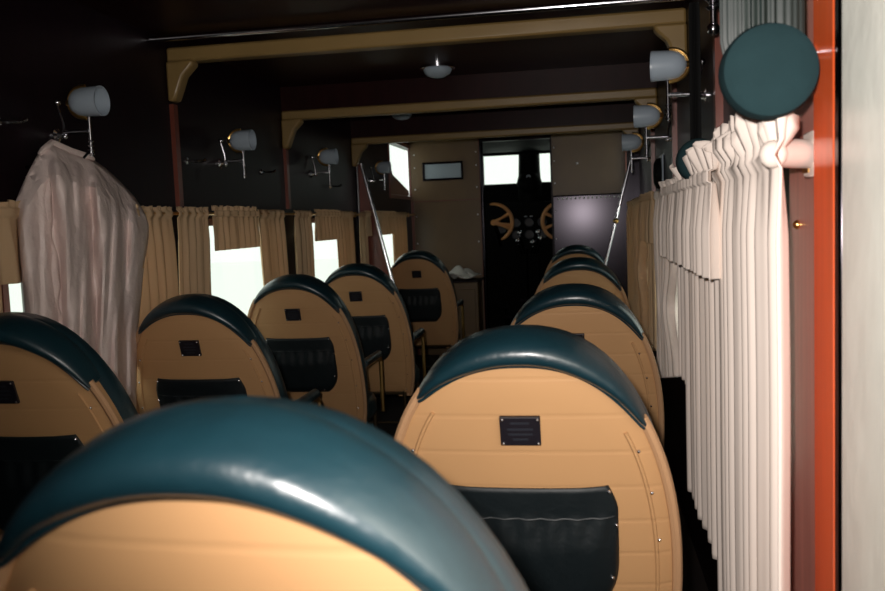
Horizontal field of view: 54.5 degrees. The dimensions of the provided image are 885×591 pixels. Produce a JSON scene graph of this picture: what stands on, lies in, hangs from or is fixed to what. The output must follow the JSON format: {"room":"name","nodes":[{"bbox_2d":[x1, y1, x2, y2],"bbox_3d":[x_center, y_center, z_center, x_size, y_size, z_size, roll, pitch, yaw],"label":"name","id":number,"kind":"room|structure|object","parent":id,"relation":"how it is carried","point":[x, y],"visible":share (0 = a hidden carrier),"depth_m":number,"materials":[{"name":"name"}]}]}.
{"room":"vehicle interior","nodes":[
{"label":"vehicle interior","id":0,"kind":"room"},
{"bbox_2d":[0,0,416,355],"bbox_3d":[-0.859,-0.124,4.737,0.060,2.000,10.450,-1,5,10],"label":"wall","id":1,"kind":"structure","parent":0,"point":[49,48],"depth_m":3.25,"materials":[{"name":"brown wood"}]},
{"bbox_2d":[1,284,10,312],"bbox_3d":[-1.147,0.063,2.884,0.046,0.630,1.020,-1,5,10],"label":"window","id":2,"kind":"structure","parent":1,"relation":"in","point":[5,287],"depth_m":2.38,"materials":[{"name":"red wood"}]},
{"bbox_2d":[0,116,27,125],"bbox_3d":[-1.203,-0.485,2.394,0.089,0.031,0.029,-5,6,-28],"label":"coat hook","id":3,"kind":"object","parent":1,"relation":"attached to","point":[24,119],"visible":1,"depth_m":2.39,"materials":[{"name":"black metal"}]},
{"bbox_2d":[51,84,109,156],"bbox_3d":[-1.111,-0.533,2.629,0.163,0.218,0.091,-1,5,10],"label":"wall lamp","id":4,"kind":"object","parent":1,"relation":"attached to","point":[82,101],"visible":0.99,"depth_m":2.62,"materials":[{"name":"silver metal"}]},
{"bbox_2d":[25,150,89,168],"bbox_3d":[-1.113,-0.383,2.624,0.085,0.170,0.383,-1,5,10],"label":"clothes hanger","id":5,"kind":"object","parent":4,"relation":"hanging from","point":[88,151],"visible":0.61,"depth_m":2.61,"materials":[{"name":"black metal"}]},
{"bbox_2d":[16,139,148,407],"bbox_3d":[-1.045,-0.029,2.675,0.128,0.882,0.763,-1,5,10],"label":"garment","id":6,"kind":"object","parent":5,"relation":"hanging from","point":[83,239],"visible":0.66,"depth_m":2.53,"materials":[{"name":"white fabric"}]},
{"bbox_2d":[169,104,183,206],"bbox_3d":[-1.054,-0.554,3.409,0.018,0.400,0.035,-1,5,10],"label":"trim","id":7,"kind":"structure","parent":1,"relation":"attached to","point":[173,109],"depth_m":3.40,"materials":[{"name":"red wood"}]},
{"bbox_2d":[185,158,205,164],"bbox_3d":[-1.014,-0.550,3.527,0.089,0.031,0.029,-5,6,-28],"label":"coat hook","id":8,"kind":"object","parent":1,"relation":"attached to","point":[187,161],"visible":1,"depth_m":3.51,"materials":[{"name":"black metal"}]},
{"bbox_2d":[217,128,256,177],"bbox_3d":[-0.915,-0.628,3.809,0.163,0.218,0.091,-1,5,10],"label":"wall lamp","id":9,"kind":"object","parent":1,"relation":"attached to","point":[239,141],"visible":1,"depth_m":3.80,"materials":[{"name":"silver metal"}]},
{"bbox_2d":[145,212,360,216],"bbox_3d":[-0.919,-0.382,4.036,0.066,0.036,4.116,-1,5,10],"label":"curtain rod","id":10,"kind":"object","parent":1,"relation":"attached to","point":[163,213],"visible":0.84,"depth_m":3.87,"materials":[{"name":"gold metal"}]},
{"bbox_2d":[0,285,2,312],"bbox_3d":[-1.197,0.104,2.152,0.033,0.678,0.270,-1,5,10],"label":"window curtain","id":11,"kind":"object","parent":10,"relation":"hanging from","point":[1,303],"visible":0.09,"depth_m":2.27,"materials":[{"name":"beige fabric"}]},
{"bbox_2d":[0,200,143,284],"bbox_3d":[-1.100,-0.171,2.588,0.033,0.224,0.726,-1,5,10],"label":"valance","id":12,"kind":"object","parent":10,"relation":"hanging from","point":[9,210],"visible":0.1,"depth_m":2.28,"materials":[{"name":"beige fabric"}]},
{"bbox_2d":[138,206,178,326],"bbox_3d":[-1.035,0.013,3.130,0.033,0.678,0.320,-1,5,10],"label":"window curtain","id":13,"kind":"object","parent":10,"relation":"hanging from","point":[160,275],"visible":0.43,"depth_m":3.14,"materials":[{"name":"beige fabric"}]},
{"bbox_2d":[176,206,211,294],"bbox_3d":[-0.984,-0.015,3.435,0.034,0.678,0.316,-1,5,10],"label":"window curtain","id":14,"kind":"object","parent":10,"relation":"hanging from","point":[193,229],"visible":0.49,"depth_m":3.41,"materials":[{"name":"beige fabric"}]},
{"bbox_2d":[211,205,259,250],"bbox_3d":[-0.904,-0.299,3.773,0.032,0.189,0.497,-1,5,10],"label":"valance","id":15,"kind":"object","parent":10,"relation":"hanging from","point":[236,227],"visible":1,"depth_m":3.74,"materials":[{"name":"beige fabric"}]},
{"bbox_2d":[257,209,288,286],"bbox_3d":[-0.839,-0.094,4.310,0.033,0.672,0.405,-1,5,10],"label":"window curtain","id":16,"kind":"object","parent":10,"relation":"hanging from","point":[273,244],"visible":0.49,"depth_m":4.28,"materials":[{"name":"beige fabric"}]},
{"bbox_2d":[293,210,314,276],"bbox_3d":[-0.761,-0.137,4.776,0.034,0.673,0.289,-1,5,10],"label":"window curtain","id":17,"kind":"object","parent":10,"relation":"hanging from","point":[303,231],"visible":0.52,"depth_m":4.75,"materials":[{"name":"beige fabric"}]},
{"bbox_2d":[314,209,341,240],"bbox_3d":[-0.681,-0.421,5.115,0.033,0.183,0.506,-1,5,10],"label":"valance","id":18,"kind":"object","parent":10,"relation":"hanging from","point":[328,226],"visible":1,"depth_m":5.08,"materials":[{"name":"beige fabric"}]},
{"bbox_2d":[337,211,355,267],"bbox_3d":[-0.620,-0.216,5.625,0.034,0.672,0.418,-1,5,10],"label":"window curtain","id":19,"kind":"object","parent":10,"relation":"hanging from","point":[346,255],"visible":0.45,"depth_m":5.61,"materials":[{"name":"beige fabric"}]},
{"bbox_2d":[260,169,275,174],"bbox_3d":[-0.880,-0.623,4.333,0.089,0.031,0.029,-5,6,-28],"label":"coat hook","id":20,"kind":"object","parent":1,"relation":"attached to","point":[261,170],"visible":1,"depth_m":4.32,"materials":[{"name":"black metal"}]},
{"bbox_2d":[283,148,290,208],"bbox_3d":[-0.845,-0.671,4.666,0.018,0.400,0.035,-1,5,10],"label":"trim","id":21,"kind":"structure","parent":1,"relation":"attached to","point":[285,151],"depth_m":4.66,"materials":[{"name":"red wood"}]},
{"bbox_2d":[309,148,338,184],"bbox_3d":[-0.703,-0.762,5.085,0.163,0.218,0.091,-1,5,10],"label":"wall lamp","id":22,"kind":"object","parent":1,"relation":"attached to","point":[325,156],"visible":1,"depth_m":5.07,"materials":[{"name":"silver metal"}]},
{"bbox_2d":[369,160,390,189],"bbox_3d":[-0.472,-0.907,6.478,0.163,0.218,0.091,-1,5,10],"label":"wall lamp","id":23,"kind":"object","parent":1,"relation":"attached to","point":[381,167],"visible":1,"depth_m":6.46,"materials":[{"name":"silver metal"}]},
{"bbox_2d":[387,143,411,199],"bbox_3d":[-0.390,-1.099,7.556,0.046,0.500,0.879,-1,5,10],"label":"window","id":24,"kind":"structure","parent":1,"relation":"in","point":[400,144],"depth_m":7.53,"materials":[{"name":"white glass"}]},
{"bbox_2d":[391,169,408,195],"bbox_3d":[-0.394,-1.091,7.553,0.026,0.415,0.810,-1,5,10],"label":"trim","id":25,"kind":"structure","parent":1,"relation":"attached to","point":[397,188],"depth_m":7.46,"materials":[{"name":"red wood"}]},
{"bbox_2d":[166,8,686,102],"bbox_3d":[-0.102,-0.891,3.231,1.970,0.209,0.082,-1,5,10],"label":"ceiling beam","id":26,"kind":"structure","parent":1,"relation":"attached to","point":[670,25],"depth_m":3.19,"materials":[{"name":"brown wood"}]},
{"bbox_2d":[280,62,656,111],"bbox_3d":[0.104,-1.082,4.488,1.970,0.126,0.050,-1,5,10],"label":"trim","id":27,"kind":"structure","parent":1,"relation":"attached to","point":[632,75],"depth_m":4.46,"materials":[{"name":"red wood"}]},
{"bbox_2d":[281,88,657,148],"bbox_3d":[0.110,-0.919,4.496,1.970,0.201,0.082,-1,5,10],"label":"trim","id":28,"kind":"structure","parent":1,"relation":"attached to","point":[291,121],"depth_m":4.47,"materials":[{"name":"brown wood"}]},
{"bbox_2d":[350,100,635,137],"bbox_3d":[0.333,-1.200,5.864,1.970,0.146,0.050,-1,5,10],"label":"trim","id":29,"kind":"structure","parent":1,"relation":"attached to","point":[615,111],"depth_m":5.83,"materials":[{"name":"red wood"}]},
{"bbox_2d":[351,122,639,166],"bbox_3d":[0.339,-1.028,5.873,1.970,0.199,0.082,-1,5,10],"label":"trim","id":30,"kind":"structure","parent":1,"relation":"attached to","point":[359,145],"depth_m":5.85,"materials":[{"name":"brown wood"}]},
{"bbox_2d":[483,139,549,153],"bbox_3d":[0.807,-1.534,8.730,1.970,0.011,1.805,-1,5,10],"label":"trim","id":31,"kind":"structure","parent":1,"relation":"attached to","point":[539,144],"depth_m":8.87,"materials":[{"name":"black paint"}]},
{"bbox_3d":[-0.422,-0.661,7.032,0.066,0.036,1.716,-1,5,10],"label":"curtain rod","id":32,"kind":"object","parent":1,"relation":"attached to","visible":0},
{"bbox_2d":[359,212,368,263],"bbox_3d":[-0.517,-0.273,6.250,0.033,0.670,0.529,-1,5,10],"label":"window curtain","id":33,"kind":"object","parent":32,"relation":"hanging from","point":[364,249],"visible":0.2,"depth_m":6.01,"materials":[{"name":"beige fabric"}]},
{"bbox_2d":[365,210,397,235],"bbox_3d":[-0.455,-0.548,6.477,0.033,0.183,0.967,-1,5,10],"label":"valance","id":34,"kind":"object","parent":32,"relation":"hanging from","point":[387,220],"visible":0.8,"depth_m":6.49,"materials":[{"name":"beige fabric"}]},
{"bbox_2d":[392,212,407,262],"bbox_3d":[-0.348,-0.369,7.266,0.033,0.672,0.559,-1,5,10],"label":"window curtain","id":35,"kind":"object","parent":32,"relation":"hanging from","point":[400,241],"visible":0.53,"depth_m":7.21,"materials":[{"name":"beige fabric"}]},
{"bbox_2d":[72,0,684,86],"bbox_3d":[0.101,-1.170,4.481,2.090,0.050,10.450,-1,5,10],"label":"ceiling","id":36,"kind":"structure","parent":0,"point":[155,17],"depth_m":3.38,"materials":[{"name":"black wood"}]},
{"bbox_2d":[392,114,411,119],"bbox_3d":[-0.276,-1.218,5.837,0.170,0.058,0.170,-1,5,10],"label":"ceiling light","id":37,"kind":"object","parent":36,"relation":"attached to","point":[403,116],"visible":0.49,"depth_m":5.80,"materials":[{"name":"white glass"}]},
{"bbox_2d":[148,0,679,42],"bbox_3d":[-0.133,-0.985,3.066,1.960,0.022,0.022,-1,5,10],"label":"rail","id":38,"kind":"object","parent":36,"relation":"attached to","point":[599,3],"visible":1,"depth_m":3.06,"materials":[{"name":"silver metal"}]},
{"bbox_2d":[420,63,454,77],"bbox_3d":[-0.024,-1.084,4.178,0.170,0.058,0.170,-1,5,10],"label":"ceiling light","id":39,"kind":"object","parent":36,"relation":"attached to","point":[433,70],"visible":1,"depth_m":4.13,"materials":[{"name":"white glass"}]},
{"bbox_2d":[408,131,624,354],"bbox_3d":[0.694,-0.459,7.894,1.970,2.000,0.060,-1,5,10],"label":"wall","id":40,"kind":"structure","parent":0,"point":[588,162],"depth_m":7.92,"materials":[{"name":"brown"}]},
{"bbox_2d":[422,161,463,180],"bbox_3d":[0.002,-1.147,7.925,0.380,0.170,0.020,-1,5,10],"label":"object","id":41,"kind":"object","parent":40,"relation":"in","point":[448,170],"visible":1,"depth_m":7.92,"materials":[{"name":"grey glass"}]},
{"bbox_2d":[411,141,484,354],"bbox_3d":[0.051,-0.441,7.986,0.660,2.000,0.012,-1,5,10],"label":"trim","id":42,"kind":"structure","parent":40,"relation":"attached to","point":[412,203],"depth_m":7.98,"materials":[{"name":"red wood"}]},
{"bbox_2d":[482,135,554,255],"bbox_3d":[0.700,-0.452,7.899,0.650,1.985,0.070,-1,5,10],"label":"door frame","id":43,"kind":"structure","parent":40,"relation":"in","point":[537,136],"depth_m":7.78,"materials":[{"name":"brown wood"}]},
{"bbox_2d":[553,194,620,260],"bbox_3d":[1.351,-0.191,7.799,0.653,1.430,0.041,-1,5,10],"label":"metal panel","id":44,"kind":"object","parent":40,"relation":"attached to","point":[587,220],"visible":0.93,"depth_m":7.75,"materials":[{"name":"grey metal"}]},
{"bbox_2d":[369,355,708,590],"bbox_3d":[0.183,0.871,4.657,2.090,0.050,10.450,-1,5,10],"label":"floor","id":45,"kind":"structure","parent":0,"point":[693,579],"depth_m":3.55,"materials":[{"name":"black"}]},
{"bbox_2d":[0,312,138,535],"bbox_3d":[-0.941,0.534,2.267,0.565,1.042,0.708,-1,5,10],"label":"passenger seat","id":46,"kind":"object","parent":45,"relation":"on","point":[58,394],"visible":0.43,"depth_m":1.97,"materials":[{"name":"beige leather"}]},
{"bbox_2d":[4,312,138,420],"bbox_3d":[-0.966,0.401,2.125,0.540,0.747,0.308,-1,5,10],"label":"cushion","id":47,"kind":"object","parent":46,"relation":"on","point":[36,388],"depth_m":1.95,"materials":[{"name":"teal leather"}]},
{"bbox_2d":[136,294,321,414],"bbox_3d":[-0.779,0.489,3.173,0.565,1.042,0.708,-1,5,10],"label":"passenger seat","id":48,"kind":"object","parent":45,"relation":"on","point":[190,346],"visible":0.52,"depth_m":2.88,"materials":[{"name":"beige wood"}]},
{"bbox_2d":[199,294,288,398],"bbox_3d":[-0.804,0.356,3.031,0.540,0.747,0.308,-1,5,10],"label":"cushion","id":49,"kind":"object","parent":48,"relation":"on","point":[231,363],"depth_m":2.88,"materials":[{"name":"teal leather"}]},
{"bbox_2d":[0,396,527,590],"bbox_3d":[-0.096,0.615,0.921,0.566,1.124,0.641,-1,5,13],"label":"passenger seat","id":50,"kind":"object","parent":45,"relation":"on","point":[226,493],"visible":1,"depth_m":0.60,"materials":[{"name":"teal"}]},
{"bbox_2d":[176,396,527,590],"bbox_3d":[-0.127,0.451,0.784,0.540,0.760,0.250,-1,5,13],"label":"cushion","id":51,"kind":"object","parent":50,"relation":"on","point":[483,562],"depth_m":0.63,"materials":[{"name":"teal leather"}]},
{"bbox_2d":[247,274,384,428],"bbox_3d":[-0.605,0.399,4.133,0.565,1.042,0.708,-1,5,10],"label":"passenger seat","id":52,"kind":"object","parent":45,"relation":"on","point":[312,336],"visible":0.76,"depth_m":3.87,"materials":[{"name":"beige wood"}]},
{"bbox_2d":[300,274,368,422],"bbox_3d":[-0.629,0.266,3.991,0.540,0.747,0.308,-1,5,10],"label":"cushion","id":53,"kind":"object","parent":52,"relation":"on","point":[333,362],"depth_m":3.88,"materials":[{"name":"teal leather"}]},
{"bbox_2d":[367,391,376,420],"bbox_3d":[-0.575,0.553,4.269,0.470,0.130,0.450,-1,5,10],"label":"seat cushion","id":54,"kind":"object","parent":52,"relation":"on","point":[372,406],"depth_m":4.25,"materials":[{"name":"teal leather"}]},
{"bbox_2d":[325,263,425,423],"bbox_3d":[-0.410,0.319,4.968,0.565,1.042,0.708,-1,5,10],"label":"passenger seat","id":55,"kind":"object","parent":45,"relation":"on","point":[378,310],"visible":0.56,"depth_m":4.71,"materials":[{"name":"beige leather"}]},
{"bbox_2d":[362,263,415,369],"bbox_3d":[-0.435,0.186,4.827,0.540,0.747,0.308,-1,5,10],"label":"cushion","id":56,"kind":"object","parent":55,"relation":"on","point":[386,323],"depth_m":4.70,"materials":[{"name":"teal leather"}]},
{"bbox_2d":[368,364,419,388],"bbox_3d":[-0.381,0.473,5.105,0.470,0.130,0.450,-1,5,10],"label":"seat cushion","id":57,"kind":"object","parent":55,"relation":"on","point":[403,382],"depth_m":4.85,"materials":[{"name":"leather"}]},
{"bbox_2d":[355,162,417,396],"bbox_3d":[-0.395,-0.109,6.152,0.384,1.690,0.062,-1,5,10],"label":"partition panel","id":58,"kind":"object","parent":45,"relation":"on","point":[378,257],"visible":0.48,"depth_m":6.12,"materials":[{"name":"red wood"}]},
{"bbox_2d":[391,250,464,368],"bbox_3d":[-0.133,0.156,6.729,0.565,1.042,0.708,-1,5,10],"label":"passenger seat","id":59,"kind":"object","parent":45,"relation":"on","point":[425,285],"visible":0.77,"depth_m":6.48,"materials":[{"name":"beige leather"}]},
{"bbox_2d":[422,250,458,326],"bbox_3d":[-0.158,0.023,6.588,0.540,0.747,0.308,-1,5,10],"label":"cushion","id":60,"kind":"object","parent":59,"relation":"on","point":[440,305],"depth_m":6.47,"materials":[{"name":"teal leather"}]},
{"bbox_2d":[448,277,483,348],"bbox_3d":[0.207,0.210,7.823,0.320,0.720,0.360,-1,5,10],"label":"base cabinet","id":61,"kind":"object","parent":45,"relation":"on","point":[469,290],"visible":0.43,"depth_m":7.64,"materials":[{"name":"brown wood"}]},
{"bbox_2d":[449,265,480,278],"bbox_3d":[0.164,-0.211,7.751,0.337,0.126,0.265,-1,5,10],"label":"crumpled cloth","id":62,"kind":"object","parent":61,"relation":"on","point":[457,271],"visible":0.84,"depth_m":7.68,"materials":[{"name":"grey fabric"}]},
{"bbox_2d":[478,138,488,328],"bbox_3d":[0.384,-0.440,7.907,0.036,1.985,0.035,-1,5,10],"label":"pole","id":63,"kind":"object","parent":45,"relation":"on","point":[479,139],"visible":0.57,"depth_m":7.88,"materials":[{"name":"black metal"}]},
{"bbox_2d":[485,201,552,327],"bbox_3d":[0.946,-0.305,9.363,1.960,1.420,0.100,-1,5,10],"label":"cockpit","id":64,"kind":"object","parent":45,"relation":"on","point":[503,268],"visible":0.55,"depth_m":9.35,"materials":[{"name":"black paint"}]},
{"bbox_2d":[490,203,513,246],"bbox_3d":[0.647,-0.725,8.889,0.236,0.466,0.651,-1,5,10],"label":"steering wheel","id":65,"kind":"object","parent":64,"relation":"attached to","point":[495,223],"visible":1,"depth_m":8.57,"materials":[{"name":"orange wood"}]},
{"bbox_2d":[541,204,551,238],"bbox_3d":[1.138,-0.727,8.807,0.234,0.464,0.651,-1,5,10],"label":"steering wheel","id":66,"kind":"object","parent":64,"relation":"attached to","point":[544,228],"visible":0.48,"depth_m":8.50,"materials":[{"name":"orange wood"}]},
{"bbox_2d":[517,153,541,201],"bbox_3d":[0.988,-0.593,9.567,0.280,1.955,0.327,-1,5,10],"label":"pillar","id":67,"kind":"structure","parent":45,"relation":"on","point":[529,182],"depth_m":9.42,"materials":[{"name":"black metal"}]},
{"bbox_2d":[516,230,542,306],"bbox_3d":[0.903,-0.105,8.764,0.281,1.128,0.168,-1,5,10],"label":"throttle quadrant","id":68,"kind":"object","parent":45,"relation":"on","point":[533,259],"visible":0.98,"depth_m":8.69,"materials":[{"name":"black paint"}]},
{"bbox_2d":[394,325,682,590],"bbox_3d":[0.194,0.547,1.795,0.565,1.042,0.708,-1,5,10],"label":"passenger seat","id":69,"kind":"object","parent":45,"relation":"on","point":[547,439],"visible":0.77,"depth_m":1.51,"materials":[{"name":"brown"}]},
{"bbox_2d":[419,325,654,428],"bbox_3d":[0.169,0.414,1.653,0.540,0.747,0.308,-1,5,10],"label":"cushion","id":70,"kind":"object","parent":69,"relation":"on","point":[453,406],"depth_m":1.47,"materials":[{"name":"teal leather"}]},
{"bbox_2d":[544,245,603,274],"bbox_3d":[1.030,0.126,6.534,0.565,1.042,0.708,-1,5,10],"label":"passenger seat","id":71,"kind":"object","parent":45,"relation":"on","point":[570,251],"visible":0.16,"depth_m":6.18,"materials":[{"name":"teal leather"}]},
{"bbox_2d":[535,257,630,309],"bbox_3d":[0.750,0.299,4.662,0.565,1.042,0.708,-1,5,10],"label":"passenger seat","id":72,"kind":"object","parent":45,"relation":"on","point":[585,270],"visible":0.2,"depth_m":4.33,"materials":[{"name":"beige leather"}]},
{"bbox_2d":[540,257,621,285],"bbox_3d":[0.725,0.166,4.520,0.540,0.747,0.308,-1,5,10],"label":"cushion","id":73,"kind":"object","parent":72,"relation":"on","point":[576,276],"depth_m":4.33,"materials":[{"name":"teal leather"}]},
{"bbox_2d":[510,283,664,449],"bbox_3d":[0.463,0.457,2.963,0.565,1.042,0.708,-1,5,10],"label":"passenger seat","id":74,"kind":"object","parent":45,"relation":"on","point":[593,313],"visible":0.26,"depth_m":2.64,"materials":[{"name":"wood"}]},
{"bbox_2d":[510,283,643,331],"bbox_3d":[0.438,0.324,2.822,0.540,0.747,0.308,-1,5,10],"label":"cushion","id":75,"kind":"object","parent":74,"relation":"on","point":[603,321],"depth_m":2.63,"materials":[{"name":"teal leather"}]},
{"bbox_2d":[604,150,639,298],"bbox_3d":[1.140,-0.164,5.886,0.435,1.722,0.074,-1,5,10],"label":"partition panel","id":76,"kind":"object","parent":45,"relation":"on","point":[616,255],"visible":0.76,"depth_m":5.84,"materials":[{"name":"black metal"}]},
{"bbox_2d":[483,150,616,203],"bbox_3d":[0.998,-0.629,9.726,1.970,2.000,0.050,-1,5,10],"label":"wall","id":77,"kind":"structure","parent":0,"point":[501,193],"depth_m":9.69,"materials":[{"name":"black paint"}]},
{"bbox_2d":[483,153,519,185],"bbox_3d":[0.663,-1.417,9.689,0.430,0.350,0.036,-1,5,10],"label":"window","id":78,"kind":"structure","parent":77,"relation":"in","point":[510,153],"depth_m":9.67,"materials":[{"name":"black paint"}]},
{"bbox_2d":[626,0,791,590],"bbox_3d":[1.143,-0.175,4.400,0.060,2.000,10.450,-1,5,10],"label":"wall","id":79,"kind":"structure","parent":0,"point":[673,389],"depth_m":3.38,"materials":[{"name":"brown wood"}]},
{"bbox_2d":[622,132,650,172],"bbox_3d":[1.058,-0.776,4.659,0.163,0.218,0.091,-1,5,10],"label":"wall lamp","id":80,"kind":"object","parent":79,"relation":"attached to","point":[634,141],"visible":0.86,"depth_m":4.64,"materials":[{"name":"silver metal"}]},
{"bbox_2d":[633,103,670,156],"bbox_3d":[0.868,-0.680,3.518,0.163,0.218,0.091,-1,5,10],"label":"wall lamp","id":81,"kind":"object","parent":79,"relation":"attached to","point":[649,116],"visible":0.86,"depth_m":3.50,"materials":[{"name":"silver metal"}]},
{"bbox_2d":[650,129,655,190],"bbox_3d":[1.110,-0.799,4.543,0.020,0.520,0.035,-1,5,10],"label":"trim","id":82,"kind":"structure","parent":79,"relation":"attached to","point":[652,131],"depth_m":4.53,"materials":[{"name":"red wood"}]},
{"bbox_2d":[653,154,663,189],"bbox_3d":[1.026,-0.582,4.102,0.042,0.170,0.180,-1,5,10],"label":"oval fitting","id":83,"kind":"object","parent":79,"relation":"attached to","point":[658,166],"visible":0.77,"depth_m":4.04,"materials":[{"name":"grey glass"}]},
{"bbox_2d":[670,82,677,177],"bbox_3d":[0.927,-0.697,3.443,0.020,0.520,0.035,-1,5,10],"label":"trim","id":84,"kind":"structure","parent":79,"relation":"attached to","point":[674,143],"depth_m":3.43,"materials":[{"name":"red wood"}]},
{"bbox_2d":[650,47,707,120],"bbox_3d":[0.713,-0.639,2.591,0.163,0.218,0.091,-1,5,10],"label":"wall lamp","id":85,"kind":"object","parent":79,"relation":"attached to","point":[671,66],"visible":0.77,"depth_m":2.57,"materials":[{"name":"silver metal"}]},
{"bbox_2d":[676,2,709,178],"bbox_3d":[0.633,-0.487,2.052,0.165,0.430,0.089,-3,5,-8],"label":"bolster","id":86,"kind":"object","parent":79,"relation":"attached to","point":[694,9],"visible":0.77,"depth_m":2.07,"materials":[{"name":"green fabric"}]},
{"bbox_2d":[705,0,719,35],"bbox_3d":[0.667,-0.767,2.066,0.077,0.281,0.035,-4,5,-16],"label":"chrome rod","id":87,"kind":"object","parent":79,"relation":"attached to","point":[713,28],"visible":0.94,"depth_m":2.06,"materials":[{"name":"silver metal"}]},
{"bbox_2d":[713,8,723,127],"bbox_3d":[0.738,-0.590,2.304,0.020,0.520,0.035,-1,5,10],"label":"trim","id":88,"kind":"structure","parent":79,"relation":"attached to","point":[717,52],"depth_m":2.29,"materials":[{"name":"red wood"}]},
{"bbox_2d":[718,0,819,120],"bbox_3d":[0.477,-0.474,1.216,0.176,0.449,0.112,-1,5,10],"label":"bolster","id":89,"kind":"object","parent":79,"relation":"attached to","point":[769,68],"visible":1,"depth_m":1.19,"materials":[{"name":"green fabric"}]},
{"bbox_2d":[758,130,813,177],"bbox_3d":[0.533,-0.213,1.293,0.165,0.070,0.051,-7,7,-41],"label":"rod bracket","id":90,"kind":"object","parent":79,"relation":"attached to","point":[799,153],"visible":0.74,"depth_m":1.26,"materials":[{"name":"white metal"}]},
{"bbox_2d":[793,220,799,228],"bbox_3d":[0.605,-0.121,1.466,0.016,0.016,0.015,-1,5,10],"label":"screw","id":91,"kind":"object","parent":79,"relation":"attached to","point":[796,224],"visible":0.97,"depth_m":1.46,"materials":[{"name":"brown metal"}]},
{"bbox_2d":[789,0,814,590],"bbox_3d":[0.613,0.103,1.430,0.012,2.000,0.250,-1,5,10],"label":"trim","id":92,"kind":"structure","parent":79,"relation":"attached to","point":[801,189],"depth_m":1.46,"materials":[{"name":"brown wood"}]},
{"bbox_2d":[802,168,808,173],"bbox_3d":[0.908,-0.413,3.547,0.066,0.036,4.516,-1,5,10],"label":"curtain rod","id":93,"kind":"object","parent":79,"relation":"attached to","point":[804,170],"visible":0.03,"depth_m":1.34,"materials":[{"name":"gold metal"}]},
{"bbox_2d":[626,200,632,311],"bbox_3d":[1.218,-0.255,5.525,0.044,0.700,0.509,-1,5,10],"label":"window curtain","id":94,"kind":"object","parent":93,"relation":"hanging from","point":[629,203],"visible":0.41,"depth_m":5.49,"materials":[{"name":"beige fabric"}]},
{"bbox_2d":[631,199,635,316],"bbox_3d":[1.142,-0.216,5.068,0.043,0.706,0.340,-1,5,10],"label":"window curtain","id":95,"kind":"object","parent":93,"relation":"hanging from","point":[633,200],"visible":0.16,"depth_m":5.08,"materials":[{"name":"beige fabric"}]},
{"bbox_2d":[633,197,654,350],"bbox_3d":[1.042,-0.139,4.459,0.081,0.747,0.773,-1,5,10],"label":"window curtain","id":96,"kind":"object","parent":93,"relation":"hanging from","point":[640,247],"visible":0.47,"depth_m":4.32,"materials":[{"name":"beige fabric"}]},
{"bbox_2d":[639,191,654,243],"bbox_3d":[0.935,-0.359,3.933,0.044,0.222,0.706,-1,5,10],"label":"valance","id":97,"kind":"object","parent":93,"relation":"hanging from","point":[647,203],"visible":0.95,"depth_m":3.75,"materials":[{"name":"beige fabric"}]},
{"bbox_2d":[647,193,656,350],"bbox_3d":[0.919,-0.111,3.721,0.040,0.667,0.280,-2,5,8],"label":"window curtain","id":98,"kind":"object","parent":93,"relation":"hanging from","point":[652,302],"visible":0.39,"depth_m":3.75,"materials":[{"name":"beige fabric"}]},
{"bbox_2d":[653,190,680,377],"bbox_3d":[0.824,-0.012,3.145,0.065,0.757,0.785,-1,5,10],"label":"window curtain","id":99,"kind":"object","parent":93,"relation":"hanging from","point":[665,270],"visible":0.63,"depth_m":3.04,"materials":[{"name":"beige fabric"}]},
{"bbox_2d":[658,176,678,262],"bbox_3d":[0.727,-0.242,2.727,0.045,0.256,0.528,-1,5,10],"label":"valance","id":100,"kind":"object","parent":93,"relation":"hanging from","point":[669,192],"visible":0.77,"depth_m":2.68,"materials":[{"name":"beige fabric"}]},
{"bbox_2d":[677,265,685,383],"bbox_3d":[0.723,-0.045,2.554,0.042,0.592,0.188,-1,5,10],"label":"window curtain","id":101,"kind":"object","parent":93,"relation":"hanging from","point":[680,270],"visible":0.18,"depth_m":2.56,"materials":[{"name":"beige fabric"}]},
{"bbox_2d":[669,140,720,279],"bbox_3d":[0.590,-0.200,2.003,0.072,0.285,0.566,-1,5,10],"label":"valance","id":102,"kind":"object","parent":93,"relation":"hanging from","point":[698,212],"visible":0.95,"depth_m":1.85,"materials":[{"name":"beige fabric"}]},
{"bbox_2d":[684,171,716,559],"bbox_3d":[0.654,0.141,2.114,0.043,0.904,0.669,-1,5,10],"label":"window curtain","id":103,"kind":"object","parent":93,"relation":"hanging from","point":[698,291],"visible":0.5,"depth_m":2.16,"materials":[{"name":"beige fabric"}]},
{"bbox_2d":[710,112,799,590],"bbox_3d":[0.552,0.285,1.558,0.064,1.220,0.620,-1,5,10],"label":"window curtain","id":104,"kind":"object","parent":93,"relation":"hanging from","point":[752,293],"visible":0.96,"depth_m":1.43,"materials":[{"name":"beige fabric"}]},
{"bbox_2d":[813,0,834,590],"bbox_3d":[0.571,0.120,1.247,0.035,2.000,0.115,-1,5,10],"label":"trim","id":105,"kind":"structure","parent":79,"relation":"attached to","point":[823,10],"depth_m":1.23,"materials":[{"name":"orange wood"}]},
{"bbox_2d":[834,0,841,590],"bbox_3d":[0.559,0.127,1.178,0.036,2.000,0.024,-1,5,10],"label":"trim","id":106,"kind":"structure","parent":79,"relation":"attached to","point":[837,3],"depth_m":1.16,"materials":[{"name":"black metal"}]},
{"bbox_2d":[842,0,884,590],"bbox_3d":[0.433,0.198,0.416,0.034,2.000,1.522,-1,5,10],"label":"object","id":107,"kind":"structure","parent":79,"relation":"attached to","point":[863,21],"depth_m":1.06,"materials":[{"name":"white paint"}]},
{"label":"outside","id":108,"kind":"structure","parent":0,"visible":0},
{"bbox_2d":[9,257,393,314],"bbox_3d":[1.760,2.296,10.101,120.000,0.050,140.000,-1,5,10],"label":"ground","id":109,"kind":"structure","parent":108,"point":[237,283],"depth_m":54.16,"materials":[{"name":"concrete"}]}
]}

